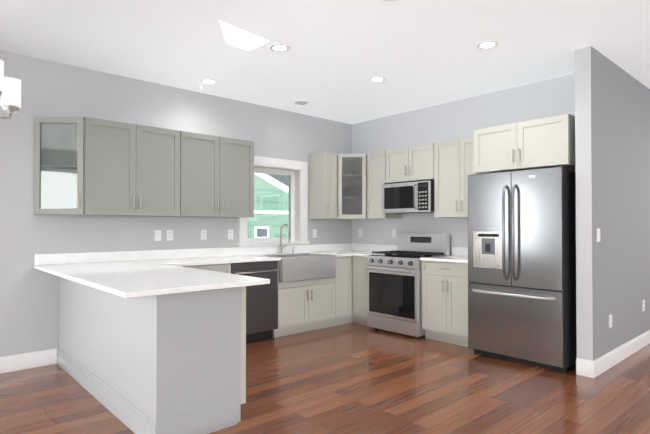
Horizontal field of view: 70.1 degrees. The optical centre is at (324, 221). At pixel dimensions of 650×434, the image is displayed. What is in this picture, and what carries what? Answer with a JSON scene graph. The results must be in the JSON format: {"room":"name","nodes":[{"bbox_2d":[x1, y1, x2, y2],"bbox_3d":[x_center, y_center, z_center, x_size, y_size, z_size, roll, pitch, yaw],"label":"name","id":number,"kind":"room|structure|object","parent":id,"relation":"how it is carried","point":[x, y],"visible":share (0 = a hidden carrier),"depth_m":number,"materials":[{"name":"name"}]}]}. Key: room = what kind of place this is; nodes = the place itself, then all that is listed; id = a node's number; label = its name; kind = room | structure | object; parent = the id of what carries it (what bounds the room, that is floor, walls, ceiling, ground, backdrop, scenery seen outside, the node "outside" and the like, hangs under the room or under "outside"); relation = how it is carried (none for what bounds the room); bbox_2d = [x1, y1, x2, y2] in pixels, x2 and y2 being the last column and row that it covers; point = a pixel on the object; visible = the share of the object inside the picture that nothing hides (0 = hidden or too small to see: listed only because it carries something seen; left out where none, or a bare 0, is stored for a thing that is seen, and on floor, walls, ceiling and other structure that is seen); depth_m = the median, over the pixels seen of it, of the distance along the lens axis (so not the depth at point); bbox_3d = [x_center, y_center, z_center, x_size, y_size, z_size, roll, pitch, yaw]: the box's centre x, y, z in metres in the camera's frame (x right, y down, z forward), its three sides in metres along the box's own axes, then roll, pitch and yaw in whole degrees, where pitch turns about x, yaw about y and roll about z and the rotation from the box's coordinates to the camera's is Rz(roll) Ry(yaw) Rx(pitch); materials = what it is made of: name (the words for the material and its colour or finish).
{"room":"kitchen","nodes":[
{"label":"kitchen","id":0,"kind":"room"},
{"bbox_2d":[0,50,351,356],"bbox_3d":[-1.888,-0.075,4.967,13.200,2.790,0.190,1,-1,-42],"label":"wall","id":1,"kind":"structure","parent":0,"point":[29,308],"depth_m":4.51,"materials":[{"name":"paint"}]},
{"bbox_2d":[0,348,56,373],"bbox_3d":[-4.582,1.222,2.372,5.682,0.138,0.014,1,-1,-42],"label":"baseboard","id":2,"kind":"structure","parent":1,"relation":"attached to","point":[17,362],"depth_m":4.13,"materials":[{"name":"white wood"}]},
{"bbox_2d":[66,117,189,216],"bbox_3d":[-1.925,-0.494,4.582,1.014,0.880,0.327,1,-1,-42],"label":"upper cabinet","id":3,"kind":"object","parent":1,"relation":"attached to","point":[87,166],"depth_m":4.43,"materials":[{"name":"paint"}]},
{"bbox_2d":[154,230,160,240],"bbox_3d":[-1.776,0.150,4.930,0.072,0.115,0.011,1,-1,-42],"label":"electrical outlet plate","id":4,"kind":"object","parent":1,"relation":"attached to","point":[157,235],"depth_m":4.92,"materials":[{"name":"plastic"}]},
{"bbox_2d":[166,230,172,240],"bbox_3d":[-1.680,0.151,5.018,0.072,0.115,0.009,1,-1,-42],"label":"electrical outlet plate","id":5,"kind":"object","parent":1,"relation":"attached to","point":[169,233],"depth_m":5.01,"materials":[{"name":"plastic"}]},
{"bbox_2d":[201,230,206,239],"bbox_3d":[-1.384,0.154,5.287,0.072,0.115,0.009,1,-1,-42],"label":"electrical outlet plate","id":6,"kind":"object","parent":1,"relation":"attached to","point":[203,232],"depth_m":5.29,"materials":[{"name":"plastic"}]},
{"bbox_2d":[186,132,253,216],"bbox_3d":[-1.284,-0.488,5.163,0.959,0.880,0.327,1,-1,-42],"label":"upper cabinet","id":7,"kind":"object","parent":1,"relation":"attached to","point":[221,168],"depth_m":5.07,"materials":[{"name":"paint"}]},
{"bbox_2d":[228,230,232,238],"bbox_3d":[-1.125,0.156,5.522,0.072,0.115,0.009,1,-1,-42],"label":"electrical outlet plate","id":8,"kind":"object","parent":1,"relation":"attached to","point":[230,232],"depth_m":5.52,"materials":[{"name":"plastic"}]},
{"bbox_2d":[238,156,309,246],"bbox_3d":[-0.693,-0.247,6.022,1.105,1.123,0.235,1,-1,-42],"label":"kitchen window","id":9,"kind":"structure","parent":1,"relation":"in","point":[296,172],"depth_m":6.18,"materials":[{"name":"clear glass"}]},
{"bbox_2d":[312,229,316,237],"bbox_3d":[-0.143,0.166,6.412,0.072,0.115,0.009,1,-1,-42],"label":"electrical outlet plate","id":10,"kind":"object","parent":1,"relation":"attached to","point":[314,231],"depth_m":6.40,"materials":[{"name":"plastic"}]},
{"bbox_2d":[309,152,336,218],"bbox_3d":[-0.026,-0.475,6.304,0.228,0.880,0.327,1,-1,-42],"label":"upper cabinet","id":11,"kind":"object","parent":1,"relation":"attached to","point":[322,166],"depth_m":6.20,"materials":[{"name":"paint"}]},
{"bbox_2d":[337,153,367,218],"bbox_3d":[0.375,-0.473,6.481,0.613,0.880,0.607,1,-1,-42],"label":"upper cabinet","id":12,"kind":"object","parent":1,"relation":"attached to","point":[352,188],"visible":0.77,"depth_m":6.26,"materials":[{"name":"paint"}]},
{"bbox_2d":[0,322,649,433],"bbox_3d":[1.034,1.334,1.729,13.400,0.100,8.890,1,-1,-42],"label":"floor","id":13,"kind":"structure","parent":0,"point":[352,378],"depth_m":3.49,"materials":[{"name":"brown wood"}]},
{"bbox_2d":[57,277,76,376],"bbox_3d":[-2.008,0.871,4.231,0.552,0.882,0.716,1,-1,-42],"label":"base cabinet","id":14,"kind":"object","parent":13,"relation":"on","point":[67,349],"depth_m":4.04,"materials":[{"name":"paint"}]},
{"bbox_2d":[77,283,96,392],"bbox_3d":[-1.615,0.866,3.798,0.552,0.882,0.569,1,-1,-42],"label":"base cabinet","id":15,"kind":"object","parent":13,"relation":"on","point":[86,295],"depth_m":3.66,"materials":[{"name":"paint"}]},
{"bbox_2d":[93,289,116,412],"bbox_3d":[-1.293,0.862,3.442,0.552,0.882,0.648,1,-1,-42],"label":"base cabinet","id":16,"kind":"object","parent":13,"relation":"on","point":[105,315],"depth_m":3.29,"materials":[{"name":"paint"}]},
{"bbox_2d":[117,286,245,433],"bbox_3d":[-0.948,0.858,3.067,0.595,0.882,0.628,1,-1,-42],"label":"base cabinet","id":17,"kind":"object","parent":13,"relation":"on","point":[174,363],"depth_m":2.82,"materials":[{"name":"paint"}]},
{"bbox_2d":[50,263,269,297],"bbox_3d":[-1.442,0.404,3.571,0.932,0.030,2.188,1,-1,-42],"label":"countertop","id":18,"kind":"structure","parent":17,"relation":"on","point":[131,274],"depth_m":3.11,"materials":[{"name":"white stone"}]},
{"bbox_2d":[182,263,230,273],"bbox_3d":[-1.516,0.877,4.738,0.893,0.882,0.626,1,-1,-42],"label":"base cabinet","id":19,"kind":"object","parent":13,"relation":"on","point":[225,268],"depth_m":4.70,"materials":[{"name":"paint"}]},
{"bbox_2d":[34,243,353,272],"bbox_3d":[-0.881,0.374,5.285,4.067,0.130,0.679,1,-1,-42],"label":"countertop","id":20,"kind":"structure","parent":19,"relation":"on","point":[202,256],"depth_m":4.91,"materials":[{"name":"white stone"}]},
{"bbox_2d":[279,224,295,253],"bbox_3d":[-0.443,0.225,5.938,0.244,0.380,0.220,1,-1,-42],"label":"faucet","id":21,"kind":"object","parent":20,"relation":"on","point":[280,246],"visible":1,"depth_m":5.92,"materials":[{"name":"silver metal"}]},
{"bbox_2d":[260,253,335,281],"bbox_3d":[-0.346,0.552,5.678,0.826,0.272,0.526,1,-1,-42],"label":"sink","id":22,"kind":"object","parent":20,"relation":"in","point":[300,266],"visible":0.79,"depth_m":5.48,"materials":[{"name":"silver metal"}]},
{"bbox_2d":[230,261,277,342],"bbox_3d":[-0.935,0.886,5.212,0.592,0.874,0.651,1,-1,-42],"label":"dishwasher","id":23,"kind":"object","parent":13,"relation":"on","point":[262,312],"visible":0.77,"depth_m":5.06,"materials":[{"name":"metal"}]},
{"bbox_2d":[273,276,333,337],"bbox_3d":[-0.408,1.015,5.742,0.890,0.628,0.626,1,-1,-42],"label":"base cabinet","id":24,"kind":"object","parent":13,"relation":"on","point":[310,304],"depth_m":5.48,"materials":[{"name":"paint"}]},
{"bbox_2d":[334,256,353,325],"bbox_3d":[0.032,0.892,6.142,0.298,0.882,0.626,1,-1,-42],"label":"base cabinet","id":25,"kind":"object","parent":13,"relation":"on","point":[343,281],"depth_m":5.93,"materials":[{"name":"paint"}]},
{"bbox_2d":[352,256,368,324],"bbox_3d":[0.694,0.892,6.103,0.626,0.882,0.316,1,-1,-42],"label":"base cabinet","id":26,"kind":"object","parent":13,"relation":"on","point":[359,316],"depth_m":5.93,"materials":[{"name":"paint"}]},
{"bbox_2d":[354,243,396,256],"bbox_3d":[0.693,0.382,6.073,0.677,0.130,0.266,1,-1,-42],"label":"countertop","id":27,"kind":"structure","parent":26,"relation":"on","point":[364,250],"depth_m":6.48,"materials":[{"name":"white stone"}]},
{"bbox_2d":[366,233,449,337],"bbox_3d":[0.998,0.740,5.650,0.733,1.175,0.748,1,-1,-42],"label":"range","id":28,"kind":"object","parent":13,"relation":"on","point":[394,291],"visible":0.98,"depth_m":5.47,"materials":[{"name":"silver metal"}]},
{"bbox_2d":[422,260,468,346],"bbox_3d":[1.532,0.881,5.179,0.626,0.882,0.646,1,-1,-42],"label":"base cabinet","id":29,"kind":"object","parent":13,"relation":"on","point":[444,301],"depth_m":4.98,"materials":[{"name":"paint"}]},
{"bbox_2d":[420,247,467,262],"bbox_3d":[1.523,0.372,5.177,0.652,0.130,0.648,1,-1,-42],"label":"countertop","id":30,"kind":"structure","parent":29,"relation":"on","point":[459,254],"depth_m":5.22,"materials":[{"name":"white stone"}]},
{"bbox_2d":[468,166,576,371],"bbox_3d":[1.966,0.420,4.508,0.798,1.790,0.904,1,-1,-42],"label":"refrigerator","id":31,"kind":"object","parent":13,"relation":"on","point":[522,266],"visible":0.98,"depth_m":4.20,"materials":[{"name":"metal"}]},
{"bbox_2d":[0,0,649,123],"bbox_3d":[1.034,-1.555,1.761,13.400,0.102,8.890,1,-1,-42],"label":"ceiling","id":32,"kind":"structure","parent":0,"point":[338,54],"depth_m":3.88,"materials":[{"name":"paint"}]},
{"bbox_2d":[0,60,20,118],"bbox_3d":[-2.318,-1.045,2.772,0.869,0.897,0.821,1,-1,-42],"label":"chandelier","id":33,"kind":"object","parent":32,"relation":"hanging from","point":[10,96],"visible":1,"depth_m":3.02,"materials":[{"name":"silver metal"}]},
{"bbox_2d":[201,79,216,83],"bbox_3d":[-1.218,-1.467,4.869,0.169,0.006,0.169,-1,-1,42],"label":"recessed light","id":34,"kind":"object","parent":32,"relation":"in","point":[206,81],"depth_m":4.87,"materials":[{"name":"plastic"}]},
{"bbox_2d":[270,44,289,51],"bbox_3d":[-0.385,-1.478,3.950,0.169,0.006,0.169,-1,-1,42],"label":"recessed light","id":35,"kind":"object","parent":32,"relation":"in","point":[275,47],"depth_m":3.94,"materials":[{"name":"plastic"}]},
{"bbox_2d":[294,101,307,104],"bbox_3d":[-0.292,-1.458,5.708,0.169,0.006,0.169,-1,-1,42],"label":"recessed light","id":36,"kind":"object","parent":32,"relation":"in","point":[297,102],"depth_m":5.69,"materials":[{"name":"plastic"}]},
{"bbox_2d":[369,76,385,81],"bbox_3d":[0.541,-1.468,4.790,0.169,0.006,0.169,-1,-1,42],"label":"recessed light","id":37,"kind":"object","parent":32,"relation":"in","point":[376,78],"depth_m":4.79,"materials":[{"name":"plastic"}]},
{"bbox_2d":[477,40,497,48],"bbox_3d":[1.361,-1.478,3.886,0.169,0.006,0.169,-1,-1,42],"label":"recessed light","id":38,"kind":"object","parent":32,"relation":"in","point":[489,44],"depth_m":3.88,"materials":[{"name":"plastic"}]},
{"bbox_2d":[352,73,574,254],"bbox_3d":[1.567,-0.067,5.713,0.120,2.790,3.347,1,-1,-42],"label":"wall","id":39,"kind":"structure","parent":0,"point":[463,118],"depth_m":5.70,"materials":[{"name":"grey paint"}]},
{"bbox_2d":[358,229,361,236],"bbox_3d":[0.515,0.170,6.773,0.009,0.115,0.072,1,-1,-42],"label":"electrical outlet plate","id":40,"kind":"object","parent":39,"relation":"attached to","point":[359,230],"depth_m":6.77,"materials":[{"name":"plastic"}]},
{"bbox_2d":[367,150,400,218],"bbox_3d":[0.796,-0.476,6.225,0.327,0.880,0.316,1,-1,-42],"label":"upper cabinet","id":41,"kind":"object","parent":39,"relation":"attached to","point":[376,161],"depth_m":6.13,"materials":[{"name":"paint"}]},
{"bbox_2d":[392,229,395,237],"bbox_3d":[0.939,0.165,6.306,0.009,0.115,0.072,1,-1,-42],"label":"electrical outlet plate","id":42,"kind":"object","parent":39,"relation":"attached to","point":[393,230],"depth_m":6.30,"materials":[{"name":"plastic"}]},
{"bbox_2d":[387,143,434,182],"bbox_3d":[1.152,-0.708,5.835,0.327,0.424,0.736,1,-1,-42],"label":"upper cabinet","id":43,"kind":"object","parent":39,"relation":"attached to","point":[413,163],"depth_m":5.69,"materials":[{"name":"paint"}]},
{"bbox_2d":[382,179,433,212],"bbox_3d":[1.105,-0.297,5.787,0.456,0.378,0.722,1,-1,-42],"label":"microwave","id":44,"kind":"object","parent":43,"relation":"attached to","point":[417,196],"visible":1,"depth_m":5.62,"materials":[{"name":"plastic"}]},
{"bbox_2d":[434,137,476,217],"bbox_3d":[1.632,-0.486,5.303,0.327,0.880,0.684,1,-1,-42],"label":"upper cabinet","id":45,"kind":"object","parent":39,"relation":"attached to","point":[446,167],"depth_m":5.27,"materials":[{"name":"paint"}]},
{"bbox_2d":[473,114,575,173],"bbox_3d":[2.044,-0.714,4.591,0.682,0.440,0.916,1,-1,-42],"label":"upper cabinet","id":46,"kind":"object","parent":39,"relation":"attached to","point":[547,142],"visible":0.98,"depth_m":4.33,"materials":[{"name":"paint"}]},
{"bbox_2d":[575,46,649,360],"bbox_3d":[3.777,-0.070,5.373,4.260,2.790,0.125,1,-1,-42],"label":"wall","id":47,"kind":"structure","parent":0,"point":[612,134],"depth_m":4.22,"materials":[{"name":"paint"}]},
{"bbox_2d":[597,228,599,241],"bbox_3d":[2.357,0.119,3.991,0.072,0.115,0.011,1,-1,-42],"label":"light switch","id":48,"kind":"object","parent":47,"relation":"attached to","point":[598,229],"depth_m":3.98,"materials":[{"name":"plastic"}]},
{"bbox_2d":[609,314,611,327],"bbox_3d":[2.578,0.901,4.184,0.072,0.115,0.009,1,-1,-42],"label":"electrical outlet plate","id":49,"kind":"object","parent":47,"relation":"attached to","point":[610,316],"depth_m":4.17,"materials":[{"name":"plastic"}]},
{"bbox_2d":[590,330,649,377],"bbox_3d":[2.945,1.246,4.510,1.914,0.138,0.014,1,-1,-42],"label":"baseboard","id":50,"kind":"structure","parent":47,"relation":"attached to","point":[610,359],"depth_m":4.30,"materials":[{"name":"white wood"}]},
{"bbox_2d":[642,300,644,310],"bbox_3d":[3.371,0.889,4.903,0.072,0.115,0.009,1,-1,-42],"label":"electrical outlet plate","id":51,"kind":"object","parent":47,"relation":"attached to","point":[643,301],"depth_m":4.89,"materials":[{"name":"plastic"}]},
{"label":"outside","id":52,"kind":"structure","parent":0,"visible":0},
{"bbox_2d":[248,173,288,237],"bbox_3d":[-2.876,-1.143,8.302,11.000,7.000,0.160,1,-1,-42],"label":"house","id":53,"kind":"structure","parent":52,"point":[258,178],"depth_m":9.79,"materials":[{"name":"green"}]}
]}

